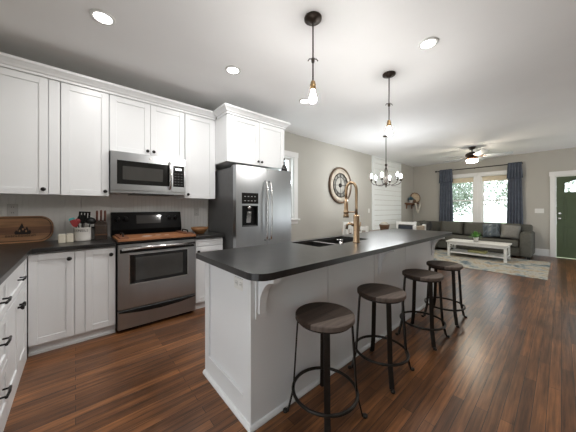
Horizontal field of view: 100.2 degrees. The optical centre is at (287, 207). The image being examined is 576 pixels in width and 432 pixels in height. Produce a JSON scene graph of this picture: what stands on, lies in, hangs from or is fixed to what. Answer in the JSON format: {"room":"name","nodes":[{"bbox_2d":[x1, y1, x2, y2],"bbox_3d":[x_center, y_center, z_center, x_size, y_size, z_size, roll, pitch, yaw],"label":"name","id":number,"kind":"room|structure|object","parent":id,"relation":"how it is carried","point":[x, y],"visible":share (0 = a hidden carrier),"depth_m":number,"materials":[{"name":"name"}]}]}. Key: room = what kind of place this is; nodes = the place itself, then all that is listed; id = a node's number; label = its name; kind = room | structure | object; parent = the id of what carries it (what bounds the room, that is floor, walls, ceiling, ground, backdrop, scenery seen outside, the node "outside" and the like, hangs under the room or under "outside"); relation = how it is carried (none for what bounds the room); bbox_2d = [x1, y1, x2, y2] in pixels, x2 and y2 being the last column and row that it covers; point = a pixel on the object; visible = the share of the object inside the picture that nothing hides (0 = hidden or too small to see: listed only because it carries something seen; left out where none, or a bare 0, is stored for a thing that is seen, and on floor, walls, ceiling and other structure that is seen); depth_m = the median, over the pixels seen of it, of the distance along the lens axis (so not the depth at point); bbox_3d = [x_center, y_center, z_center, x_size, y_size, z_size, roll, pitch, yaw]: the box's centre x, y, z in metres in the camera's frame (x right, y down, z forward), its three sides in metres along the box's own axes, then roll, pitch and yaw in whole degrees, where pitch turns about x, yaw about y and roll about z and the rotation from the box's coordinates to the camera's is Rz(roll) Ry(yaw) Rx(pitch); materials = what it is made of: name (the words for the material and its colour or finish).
{"room":"kitchen","nodes":[
{"label":"kitchen","id":0,"kind":"room"},
{"bbox_2d":[0,76,412,332],"bbox_3d":[0.718,-0.115,5.439,10.370,2.740,0.130,0,0,-41],"label":"wall","id":1,"kind":"structure","parent":0,"point":[319,215],"depth_m":5.02,"materials":[{"name":"beige paint"}]},
{"bbox_2d":[7,204,17,215],"bbox_3d":[-2.682,0.020,2.347,0.072,0.116,0.009,0,0,-41],"label":"outlet","id":2,"kind":"object","parent":1,"relation":"attached to","point":[12,209],"visible":1,"depth_m":2.35,"materials":[{"name":"grey plastic"}]},
{"bbox_2d":[0,66,60,195],"bbox_3d":[-2.596,-0.678,2.180,0.788,1.104,0.372,0,0,-41],"label":"upper cabinet","id":3,"kind":"object","parent":1,"relation":"attached to","point":[29,103],"visible":0.94,"depth_m":2.19,"materials":[{"name":"white paint"}]},
{"bbox_2d":[60,82,108,196],"bbox_3d":[-2.157,-0.678,2.567,0.380,1.104,0.372,0,0,-41],"label":"upper cabinet","id":4,"kind":"object","parent":1,"relation":"attached to","point":[84,112],"visible":0.99,"depth_m":2.45,"materials":[{"name":"white paint"}]},
{"bbox_2d":[109,94,183,159],"bbox_3d":[-1.720,-0.921,2.952,0.780,0.617,0.372,0,0,-41],"label":"upper cabinet","id":5,"kind":"object","parent":1,"relation":"attached to","point":[137,127],"visible":0.81,"depth_m":2.80,"materials":[{"name":"white paint"}]},
{"bbox_2d":[0,52,289,129],"bbox_3d":[-1.492,-1.271,2.900,3.416,0.098,0.756,0,0,-41],"label":"crown molding","id":6,"kind":"structure","parent":5,"relation":"attached to","point":[9,61],"depth_m":2.64,"materials":[{"name":"white paint"}]},
{"bbox_2d":[109,150,185,195],"bbox_3d":[-1.695,-0.384,2.923,0.767,0.459,0.448,0,0,-41],"label":"microwave","id":7,"kind":"object","parent":5,"relation":"attached to","point":[133,174],"visible":0.94,"depth_m":2.76,"materials":[{"name":"silver metal"}]},
{"bbox_2d":[177,113,214,198],"bbox_3d":[-1.272,-0.678,3.348,0.412,1.104,0.372,0,0,-41],"label":"upper cabinet","id":8,"kind":"object","parent":1,"relation":"attached to","point":[199,132],"visible":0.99,"depth_m":3.23,"materials":[{"name":"white paint"}]},
{"bbox_2d":[194,208,198,215],"bbox_3d":[-1.339,0.055,3.530,0.072,0.116,0.009,0,0,-41],"label":"outlet","id":9,"kind":"object","parent":1,"relation":"attached to","point":[196,210],"visible":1,"depth_m":3.53,"materials":[{"name":"grey plastic"}]},
{"bbox_2d":[215,113,283,169],"bbox_3d":[-0.635,-0.918,3.675,0.972,0.624,0.722,0,0,-41],"label":"upper cabinet","id":10,"kind":"object","parent":1,"relation":"attached to","point":[238,140],"visible":0.94,"depth_m":3.35,"materials":[{"name":"white paint"}]},
{"bbox_2d":[284,150,299,223],"bbox_3d":[-0.151,-0.400,4.633,0.920,1.430,0.170,0,0,-41],"label":"window","id":11,"kind":"structure","parent":1,"relation":"in","point":[291,157],"depth_m":4.84,"materials":[{"name":"white paint"}]},
{"bbox_2d":[328,167,351,202],"bbox_3d":[1.270,-0.545,5.818,0.870,0.870,0.049,0,0,-41],"label":"wall clock","id":12,"kind":"object","parent":1,"relation":"attached to","point":[339,177],"visible":0.86,"depth_m":5.79,"materials":[{"name":"brown wood"}]},
{"bbox_2d":[372,155,400,229],"bbox_3d":[3.073,-0.114,7.417,1.840,2.738,0.036,0,0,-41],"label":"wall","id":13,"kind":"structure","parent":1,"relation":"attached to","point":[386,201],"depth_m":7.29,"materials":[{"name":"paint"}]},
{"bbox_2d":[405,203,418,208],"bbox_3d":[4.334,-0.075,8.406,0.720,0.200,0.219,0,0,-41],"label":"corner shelf","id":14,"kind":"object","parent":1,"relation":"attached to","point":[407,204],"visible":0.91,"depth_m":8.30,"materials":[{"name":"brown wood"}]},
{"bbox_2d":[410,193,419,202],"bbox_3d":[4.505,-0.360,8.526,0.376,0.372,0.084,0,0,-6],"label":"round basket","id":15,"kind":"object","parent":14,"relation":"on","point":[416,196],"visible":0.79,"depth_m":8.51,"materials":[{"name":"beige wicker"}]},
{"bbox_2d":[415,203,420,212],"bbox_3d":[4.510,0.006,8.373,0.454,0.360,0.060,0,0,-41],"label":"garland","id":16,"kind":"object","parent":14,"relation":"hanging from","point":[418,208],"visible":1,"depth_m":8.34,"materials":[{"name":"beige fabric"}]},
{"bbox_2d":[0,0,575,166],"bbox_3d":[2.170,-1.545,2.680,11.840,0.120,6.190,0,0,-41],"label":"ceiling","id":17,"kind":"structure","parent":0,"point":[499,76],"depth_m":2.43,"materials":[{"name":"paint"}]},
{"bbox_2d":[89,8,115,25],"bbox_3d":[-1.441,-1.480,1.876,0.170,0.009,0.170,0,0,-41],"label":"recessed light","id":18,"kind":"object","parent":17,"relation":"in","point":[100,16],"visible":1,"depth_m":1.87,"materials":[{"name":"white paint"}]},
{"bbox_2d":[225,65,240,74],"bbox_3d":[-0.592,-1.480,2.591,0.170,0.009,0.170,0,0,-41],"label":"recessed light","id":19,"kind":"object","parent":17,"relation":"in","point":[233,70],"visible":1,"depth_m":2.59,"materials":[{"name":"white paint"}]},
{"bbox_2d":[299,98,309,103],"bbox_3d":[0.235,-1.480,3.340,0.170,0.009,0.170,0,0,-41],"label":"recessed light","id":20,"kind":"object","parent":17,"relation":"in","point":[303,100],"visible":0.9,"depth_m":3.34,"materials":[{"name":"white paint"}]},
{"bbox_2d":[304,11,321,102],"bbox_3d":[0.195,-1.152,1.884,0.136,0.664,0.136,0,0,-41],"label":"pendant light","id":21,"kind":"object","parent":17,"relation":"hanging from","point":[313,18],"visible":1,"depth_m":1.87,"materials":[{"name":"brown metal"}]},
{"bbox_2d":[310,80,315,90],"bbox_3d":[0.195,-0.957,1.884,0.046,0.070,0.046,0,0,-41],"label":"socket","id":22,"kind":"object","parent":21,"relation":"attached to","point":[312,86],"depth_m":1.87,"materials":[{"name":"gold metal"}]},
{"bbox_2d":[370,135,401,186],"bbox_3d":[2.020,-0.952,4.967,0.627,1.064,0.612,0,0,-41],"label":"chandelier","id":23,"kind":"object","parent":17,"relation":"hanging from","point":[385,171],"visible":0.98,"depth_m":4.95,"materials":[{"name":"brown metal"}]},
{"bbox_2d":[382,71,395,135],"bbox_3d":[1.120,-1.142,2.671,0.136,0.684,0.136,0,0,-41],"label":"pendant light","id":24,"kind":"object","parent":17,"relation":"hanging from","point":[389,74],"visible":1,"depth_m":2.66,"materials":[{"name":"brown metal"}]},
{"bbox_2d":[417,37,438,49],"bbox_3d":[1.263,-1.480,2.174,0.170,0.009,0.170,0,0,-41],"label":"recessed light","id":25,"kind":"object","parent":17,"relation":"in","point":[428,43],"visible":1,"depth_m":2.17,"materials":[{"name":"white paint"}]},
{"bbox_2d":[441,146,512,162],"bbox_3d":[4.522,-1.288,5.884,1.392,0.391,1.420,0,0,-41],"label":"ceiling fan","id":26,"kind":"object","parent":17,"relation":"hanging from","point":[471,157],"visible":1,"depth_m":5.77,"materials":[{"name":"brown metal"}]},
{"bbox_2d":[3,247,575,431],"bbox_3d":[2.170,1.285,2.680,11.600,0.060,5.950,0,0,-41],"label":"floor","id":27,"kind":"structure","parent":0,"point":[509,365],"depth_m":1.76,"materials":[{"name":"brown wood"}]},
{"bbox_2d":[0,278,11,431],"bbox_3d":[-1.752,0.819,1.095,0.656,0.873,0.360,0,0,-41],"label":"base cabinet","id":28,"kind":"object","parent":27,"relation":"on","point":[5,391],"visible":0.94,"depth_m":1.35,"materials":[{"name":"white paint"}]},
{"bbox_2d":[0,237,115,284],"bbox_3d":[-1.998,0.364,1.794,1.231,0.046,1.743,0,0,-41],"label":"countertop","id":29,"kind":"structure","parent":28,"relation":"on","point":[13,255],"depth_m":2.08,"materials":[{"name":"black stone"}]},
{"bbox_2d":[0,216,53,243],"bbox_3d":[-2.623,0.212,2.370,0.455,0.262,0.076,0,0,-41],"label":"cutting board","id":30,"kind":"object","parent":29,"relation":"on","point":[13,229],"visible":1,"depth_m":2.38,"materials":[{"name":"brown wood"}]},
{"bbox_2d":[58,234,65,242],"bbox_3d":[-2.218,0.298,2.364,0.054,0.085,0.054,0,0,-41],"label":"shaker","id":31,"kind":"object","parent":29,"relation":"on","point":[61,237],"visible":1,"depth_m":2.35,"materials":[{"name":"beige ceramic"}]},
{"bbox_2d":[66,233,73,241],"bbox_3d":[-2.187,0.298,2.418,0.054,0.085,0.054,0,0,-41],"label":"shaker","id":32,"kind":"object","parent":29,"relation":"on","point":[69,237],"visible":1,"depth_m":2.40,"materials":[{"name":"beige ceramic"}]},
{"bbox_2d":[74,227,90,241],"bbox_3d":[-2.141,0.271,2.512,0.146,0.140,0.146,0,0,-41],"label":"utensil crock","id":33,"kind":"object","parent":29,"relation":"on","point":[80,234],"visible":1,"depth_m":2.46,"materials":[{"name":"white ceramic"}]},
{"bbox_2d":[70,219,77,227],"bbox_3d":[-2.145,0.221,2.454,0.117,0.214,0.013,0,0,-41],"label":"spatula","id":34,"kind":"object","parent":33,"relation":"in","point":[73,222],"visible":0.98,"depth_m":2.44,"materials":[{"name":"red plastic"}]},
{"bbox_2d":[78,211,90,227],"bbox_3d":[-2.133,0.180,2.526,0.101,0.291,0.013,0,0,-41],"label":"slotted turner","id":35,"kind":"object","parent":33,"relation":"in","point":[80,212],"visible":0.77,"depth_m":2.52,"materials":[{"name":"black plastic"}]},
{"bbox_2d":[85,217,95,226],"bbox_3d":[-2.087,0.212,2.548,0.096,0.228,0.093,0,0,-41],"label":"masher","id":36,"kind":"object","parent":33,"relation":"in","point":[89,220],"visible":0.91,"depth_m":2.52,"materials":[{"name":"black plastic"}]},
{"bbox_2d":[91,227,93,238],"bbox_3d":[-2.137,0.273,2.635,0.044,0.136,0.044,0,0,-41],"label":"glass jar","id":37,"kind":"object","parent":29,"relation":"on","point":[92,228],"visible":0.69,"depth_m":2.62,"materials":[{"name":"grey glass"}]},
{"bbox_2d":[94,220,107,239],"bbox_3d":[-2.060,0.239,2.652,0.109,0.204,0.157,0,0,-41],"label":"knife block","id":38,"kind":"object","parent":29,"relation":"on","point":[100,228],"visible":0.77,"depth_m":2.60,"materials":[{"name":"brown wood"}]},
{"bbox_2d":[6,258,26,418],"bbox_3d":[-2.130,0.819,1.524,0.656,0.873,0.773,0,0,-41],"label":"base cabinet","id":39,"kind":"object","parent":27,"relation":"on","point":[17,281],"visible":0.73,"depth_m":1.66,"materials":[{"name":"white paint"}]},
{"bbox_2d":[28,246,115,356],"bbox_3d":[-2.130,0.819,2.418,0.601,0.873,0.632,0,0,-41],"label":"base cabinet","id":40,"kind":"object","parent":27,"relation":"on","point":[72,293],"visible":0.95,"depth_m":2.18,"materials":[{"name":"white paint"}]},
{"bbox_2d":[110,212,195,331],"bbox_3d":[-1.581,0.652,2.847,0.777,1.205,0.697,0,0,-41],"label":"range","id":41,"kind":"object","parent":27,"relation":"on","point":[156,278],"depth_m":2.66,"materials":[{"name":"silver metal"}]},
{"bbox_2d":[111,236,195,243],"bbox_3d":[-1.579,0.349,2.844,0.777,0.020,0.545,0,0,-41],"label":"cooktop","id":42,"kind":"object","parent":41,"relation":"in","point":[155,241],"depth_m":2.64,"materials":[{"name":"black glass"}]},
{"bbox_2d":[195,237,222,309],"bbox_3d":[-1.175,0.819,3.259,0.363,0.873,0.632,0,0,-41],"label":"base cabinet","id":43,"kind":"object","parent":27,"relation":"on","point":[208,244],"visible":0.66,"depth_m":2.99,"materials":[{"name":"white paint"}]},
{"bbox_2d":[192,231,223,238],"bbox_3d":[-1.177,0.360,3.264,0.372,0.038,0.623,0,0,-41],"label":"countertop","id":44,"kind":"structure","parent":43,"relation":"on","point":[207,234],"depth_m":3.09,"materials":[{"name":"black stone"}]},
{"bbox_2d":[191,227,207,233],"bbox_3d":[-1.170,0.297,3.195,0.224,0.087,0.224,0,0,-41],"label":"wooden bowl","id":45,"kind":"object","parent":44,"relation":"on","point":[197,230],"visible":0.99,"depth_m":3.13,"materials":[{"name":"brown wood"}]},
{"bbox_2d":[209,164,290,249],"bbox_3d":[-0.546,0.351,3.576,0.926,1.807,0.912,0,0,-41],"label":"refrigerator","id":46,"kind":"object","parent":27,"relation":"on","point":[251,206],"visible":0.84,"depth_m":3.23,"materials":[{"name":"silver metal"}]},
{"bbox_2d":[281,158,286,170],"bbox_3d":[-0.057,-0.655,3.636,0.096,0.205,0.096,0,0,-41],"label":"decorative bottle","id":47,"kind":"object","parent":46,"relation":"on","point":[284,168],"visible":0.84,"depth_m":3.61,"materials":[{"name":"black glass"}]},
{"bbox_2d":[203,237,444,431],"bbox_3d":[0.738,0.817,2.522,2.994,0.876,0.792,0,0,-41],"label":"kitchen island","id":48,"kind":"object","parent":27,"relation":"on","point":[250,333],"visible":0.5,"depth_m":1.63,"materials":[{"name":"white paint"}]},
{"bbox_2d":[234,276,242,290],"bbox_3d":[-0.302,0.463,1.474,0.009,0.072,0.116,0,0,-41],"label":"outlet","id":49,"kind":"object","parent":48,"relation":"attached to","point":[238,282],"visible":0.96,"depth_m":1.47,"materials":[{"name":"plastic"}]},
{"bbox_2d":[196,228,451,280],"bbox_3d":[0.824,0.360,2.619,3.340,0.038,0.830,0,0,-41],"label":"island countertop","id":50,"kind":"structure","parent":48,"relation":"on","point":[266,262],"depth_m":1.85,"materials":[{"name":"grey stone"}]},
{"bbox_2d":[298,237,361,246],"bbox_3d":[0.461,0.453,2.516,0.818,0.205,0.363,0,0,-41],"label":"sink","id":51,"kind":"object","parent":50,"relation":"in","point":[319,243],"visible":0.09,"depth_m":2.65,"materials":[{"name":"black metal"}]},
{"bbox_2d":[343,181,360,242],"bbox_3d":[0.636,0.036,2.396,0.176,0.610,0.091,0,0,18],"label":"faucet","id":52,"kind":"object","parent":50,"relation":"on","point":[356,224],"visible":1,"depth_m":2.37,"materials":[{"name":"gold metal"}]},
{"bbox_2d":[283,302,367,431],"bbox_3d":[0.223,0.948,1.467,0.404,0.615,0.404,0,0,-40],"label":"bar stool","id":53,"kind":"object","parent":27,"relation":"on","point":[324,318],"visible":1,"depth_m":1.40,"materials":[{"name":"brown wood"}]},
{"bbox_2d":[342,221,352,234],"bbox_3d":[1.564,0.785,5.485,0.450,0.940,0.480,0,0,-41],"label":"dining chair","id":54,"kind":"object","parent":27,"relation":"on","point":[343,223],"visible":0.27,"depth_m":5.51,"materials":[{"name":"white paint"}]},
{"bbox_2d":[346,226,368,233],"bbox_3d":[1.393,0.785,4.454,0.480,0.940,0.450,0,0,-41],"label":"dining chair","id":55,"kind":"object","parent":27,"relation":"on","point":[366,228],"visible":0.18,"depth_m":4.23,"materials":[{"name":"white paint"}]},
{"bbox_2d":[348,283,414,393],"bbox_3d":[0.724,0.948,1.878,0.404,0.615,0.404,0,0,-42],"label":"bar stool","id":56,"kind":"object","parent":27,"relation":"on","point":[386,294],"visible":0.99,"depth_m":1.82,"materials":[{"name":"brown wood"}]},
{"bbox_2d":[396,221,416,228],"bbox_3d":[2.623,0.785,5.538,0.480,0.940,0.450,0,0,-41],"label":"dining chair","id":57,"kind":"object","parent":27,"relation":"on","point":[398,226],"visible":0.35,"depth_m":5.69,"materials":[{"name":"white paint"}]},
{"bbox_2d":[413,224,425,229],"bbox_3d":[2.323,0.785,4.654,0.490,0.940,0.470,0,0,-41],"label":"dining chair","id":58,"kind":"object","parent":27,"relation":"on","point":[423,227],"visible":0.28,"depth_m":4.48,"materials":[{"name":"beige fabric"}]},
{"bbox_2d":[395,269,449,350],"bbox_3d":[1.318,0.948,2.369,0.404,0.615,0.404,0,0,-40],"label":"bar stool","id":59,"kind":"object","parent":27,"relation":"on","point":[430,277],"visible":0.98,"depth_m":2.32,"materials":[{"name":"brown wood"}]},
{"bbox_2d":[421,260,466,327],"bbox_3d":[1.799,0.948,2.776,0.404,0.615,0.404,0,0,-42],"label":"bar stool","id":60,"kind":"object","parent":27,"relation":"on","point":[435,264],"visible":0.88,"depth_m":2.73,"materials":[{"name":"brown wood"}]},
{"bbox_2d":[434,249,550,279],"bbox_3d":[4.282,1.249,5.948,2.050,0.010,2.940,0,0,-41],"label":"area rug","id":61,"kind":"object","parent":27,"relation":"on","point":[534,269],"visible":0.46,"depth_m":5.31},
{"bbox_2d":[399,220,534,259],"bbox_3d":[4.871,0.829,6.761,1.750,0.852,2.800,0,0,-41],"label":"sectional sofa","id":62,"kind":"object","parent":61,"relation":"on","point":[524,247],"visible":0.47,"depth_m":6.64,"materials":[{"name":"grey fabric"}]},
{"bbox_2d":[426,222,431,230],"bbox_3d":[4.227,0.600,7.273,0.216,0.412,0.430,0,0,27],"label":"throw pillow","id":63,"kind":"object","parent":62,"relation":"on","point":[429,224],"visible":0.51,"depth_m":7.11,"materials":[{"name":"grey fabric"}]},
{"bbox_2d":[440,221,463,234],"bbox_3d":[5.037,0.610,7.427,0.287,0.414,0.630,0,0,-41],"label":"cushion","id":64,"kind":"object","parent":62,"relation":"on","point":[457,228],"depth_m":7.29,"materials":[{"name":"grey fabric"}]},
{"bbox_2d":[440,234,478,240],"bbox_3d":[5.028,0.887,7.112,0.650,0.165,0.872,0,0,-41],"label":"seat cushion","id":65,"kind":"object","parent":62,"relation":"on","point":[456,236],"depth_m":6.96,"materials":[{"name":"grey fabric"}]},
{"bbox_2d":[463,222,490,235],"bbox_3d":[5.447,0.610,6.962,0.287,0.414,0.630,0,0,-41],"label":"cushion","id":66,"kind":"object","parent":62,"relation":"on","point":[468,227],"depth_m":6.94,"materials":[{"name":"grey fabric"}]},
{"bbox_2d":[482,223,500,237],"bbox_3d":[5.451,0.595,6.459,0.255,0.424,0.418,0,0,-41],"label":"throw pillow","id":67,"kind":"object","parent":62,"relation":"on","point":[489,230],"visible":1,"depth_m":6.39,"materials":[{"name":"fabric"}]},
{"bbox_2d":[478,236,519,246],"bbox_3d":[5.610,0.887,6.452,0.650,0.165,0.872,0,0,-41],"label":"seat cushion","id":68,"kind":"object","parent":62,"relation":"on","point":[515,243],"depth_m":6.18,"materials":[{"name":"grey fabric"}]},
{"bbox_2d":[491,222,521,237],"bbox_3d":[5.857,0.610,6.497,0.287,0.414,0.630,0,0,-41],"label":"cushion","id":69,"kind":"object","parent":62,"relation":"on","point":[520,224],"depth_m":6.38,"materials":[{"name":"grey fabric"}]},
{"bbox_2d":[500,224,520,239],"bbox_3d":[5.687,0.610,6.160,0.254,0.382,0.387,0,0,-41],"label":"throw pillow","id":70,"kind":"object","parent":62,"relation":"on","point":[507,231],"visible":0.99,"depth_m":6.10,"materials":[{"name":"grey fabric"}]},
{"bbox_2d":[446,238,511,262],"bbox_3d":[4.790,1.048,6.089,0.640,0.391,1.220,0,0,-41],"label":"coffee table","id":71,"kind":"object","parent":61,"relation":"on","point":[487,244],"visible":0.99,"depth_m":5.94,"materials":[{"name":"white wood"}]},
{"bbox_2d":[469,231,481,241],"bbox_3d":[4.700,0.716,6.052,0.261,0.274,0.287,0,0,10],"label":"potted plant","id":72,"kind":"object","parent":71,"relation":"on","point":[475,235],"visible":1,"depth_m":6.02,"materials":[{"name":"green plant"}]},
{"bbox_2d":[468,249,487,253],"bbox_3d":[4.794,1.097,6.093,0.250,0.054,0.360,0,0,-41],"label":"storage box","id":73,"kind":"object","parent":71,"relation":"on","point":[469,250],"visible":1,"depth_m":6.04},
{"bbox_2d":[450,249,509,258],"bbox_3d":[4.790,1.140,6.089,0.580,0.030,1.140,0,0,-41],"label":"shelf","id":74,"kind":"object","parent":71,"relation":"attached to","point":[496,255],"depth_m":5.93,"materials":[{"name":"white paint"}]},
{"bbox_3d":[1.997,0.880,4.993,1.300,0.750,0.850,0,0,-41],"label":"dining table","id":75,"kind":"object","parent":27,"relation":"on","visible":0},
{"bbox_2d":[379,222,389,229],"bbox_3d":[2.018,0.395,5.045,0.210,0.220,0.210,0,0,-41],"label":"basket","id":76,"kind":"object","parent":75,"relation":"on","point":[383,225],"visible":0.73,"depth_m":4.98,"materials":[{"name":"brown wicker"}]},
{"bbox_2d":[413,147,575,248],"bbox_3d":[6.566,-0.115,6.555,0.120,2.740,5.950,0,0,-41],"label":"wall","id":77,"kind":"structure","parent":0,"point":[536,166],"depth_m":6.54,"materials":[{"name":"beige paint"}]},
{"bbox_2d":[453,173,476,221],"bbox_3d":[5.526,-0.220,7.681,0.170,1.710,0.895,0,0,-41],"label":"window","id":78,"kind":"structure","parent":77,"relation":"in","point":[469,175],"depth_m":7.43,"materials":[{"name":"white paint"}]},
{"bbox_2d":[452,177,472,182],"bbox_3d":[5.527,-0.873,7.683,0.047,0.148,0.615,0,0,-41],"label":"roller shade","id":79,"kind":"object","parent":78,"relation":"attached to","point":[460,180],"visible":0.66,"depth_m":7.63,"materials":[{"name":"beige fabric"}]},
{"bbox_2d":[435,162,522,172],"bbox_3d":[5.691,-1.220,7.357,0.129,0.060,2.130,0,0,-41],"label":"curtain rod","id":80,"kind":"object","parent":77,"relation":"attached to","point":[522,162],"visible":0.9,"depth_m":7.24,"materials":[{"name":"metal"}]},
{"bbox_2d":[439,169,452,220],"bbox_3d":[5.142,-0.150,7.857,0.094,2.210,0.434,0,0,-41],"label":"curtain","id":81,"kind":"object","parent":80,"relation":"hanging from","point":[445,176],"visible":0.86,"depth_m":7.85,"materials":[{"name":"blue fabric"}]},
{"bbox_2d":[507,162,522,223],"bbox_3d":[6.230,-0.150,6.623,0.094,2.210,0.364,0,0,-41],"label":"curtain","id":82,"kind":"object","parent":80,"relation":"hanging from","point":[514,169],"visible":0.84,"depth_m":6.62,"materials":[{"name":"blue fabric"}]},
{"bbox_2d":[477,170,506,221],"bbox_3d":[6.075,-0.220,7.059,0.170,1.710,0.885,0,0,-41],"label":"window","id":83,"kind":"structure","parent":77,"relation":"in","point":[480,185],"depth_m":7.28,"materials":[{"name":"white paint"}]},
{"bbox_2d":[482,175,507,181],"bbox_3d":[6.076,-0.873,7.060,0.047,0.148,0.605,0,0,-41],"label":"roller shade","id":84,"kind":"object","parent":83,"relation":"attached to","point":[499,177],"visible":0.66,"depth_m":7.06,"materials":[{"name":"beige fabric"}]},
{"bbox_2d":[535,209,543,212],"bbox_3d":[6.642,0.075,6.369,0.009,0.118,0.170,0,0,-41],"label":"light switch","id":85,"kind":"object","parent":77,"relation":"attached to","point":[536,210],"visible":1,"depth_m":6.37,"materials":[{"name":"plastic"}]},
{"bbox_2d":[534,248,549,256],"bbox_3d":[5.655,1.164,7.485,0.016,0.182,3.350,0,0,-41],"label":"baseboard","id":86,"kind":"structure","parent":77,"relation":"attached to","point":[541,252],"depth_m":6.32,"materials":[{"name":"white paint"}]},
{"bbox_2d":[549,170,575,256],"bbox_3d":[7.172,0.163,5.833,0.126,2.185,1.155,0,0,-41],"label":"door frame","id":87,"kind":"structure","parent":77,"relation":"attached to","point":[553,175],"depth_m":6.17,"materials":[{"name":"white paint"}]},
{"bbox_2d":[556,176,575,258],"bbox_3d":[7.144,0.230,5.808,0.114,2.040,0.901,0,0,-41],"label":"door","id":88,"kind":"structure","parent":77,"relation":"in","point":[565,201],"depth_m":6.04,"materials":[{"name":"green paint"}]},
{"label":"outside","id":89,"kind":"structure","parent":0,"visible":0},
{"bbox_3d":[14.267,1.580,16.578,24.670,0.050,26.000,0,0,-41],"label":"ground","id":90,"kind":"structure","parent":89,"visible":0},
{"bbox_2d":[453,183,485,212],"bbox_3d":[12.051,-0.807,18.052,4.386,4.740,4.442,0,0,-41],"label":"tree","id":91,"kind":"object","parent":90,"relation":"on","point":[466,183],"visible":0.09,"depth_m":17.29,"materials":[{"name":"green plant"}]},
{"bbox_2d":[452,182,490,218],"bbox_3d":[8.617,-0.339,12.901,3.431,3.807,3.432,0,0,-41],"label":"tree","id":92,"kind":"object","parent":90,"relation":"on","point":[464,195],"visible":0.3,"depth_m":12.20,"materials":[{"name":"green plant"}]},
{"bbox_2d":[484,180,575,211],"bbox_3d":[12.716,-0.506,12.848,3.778,4.139,3.723,0,0,-41],"label":"tree","id":93,"kind":"object","parent":90,"relation":"on","point":[573,182],"visible":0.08,"depth_m":13.37,"materials":[{"name":"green plant"}]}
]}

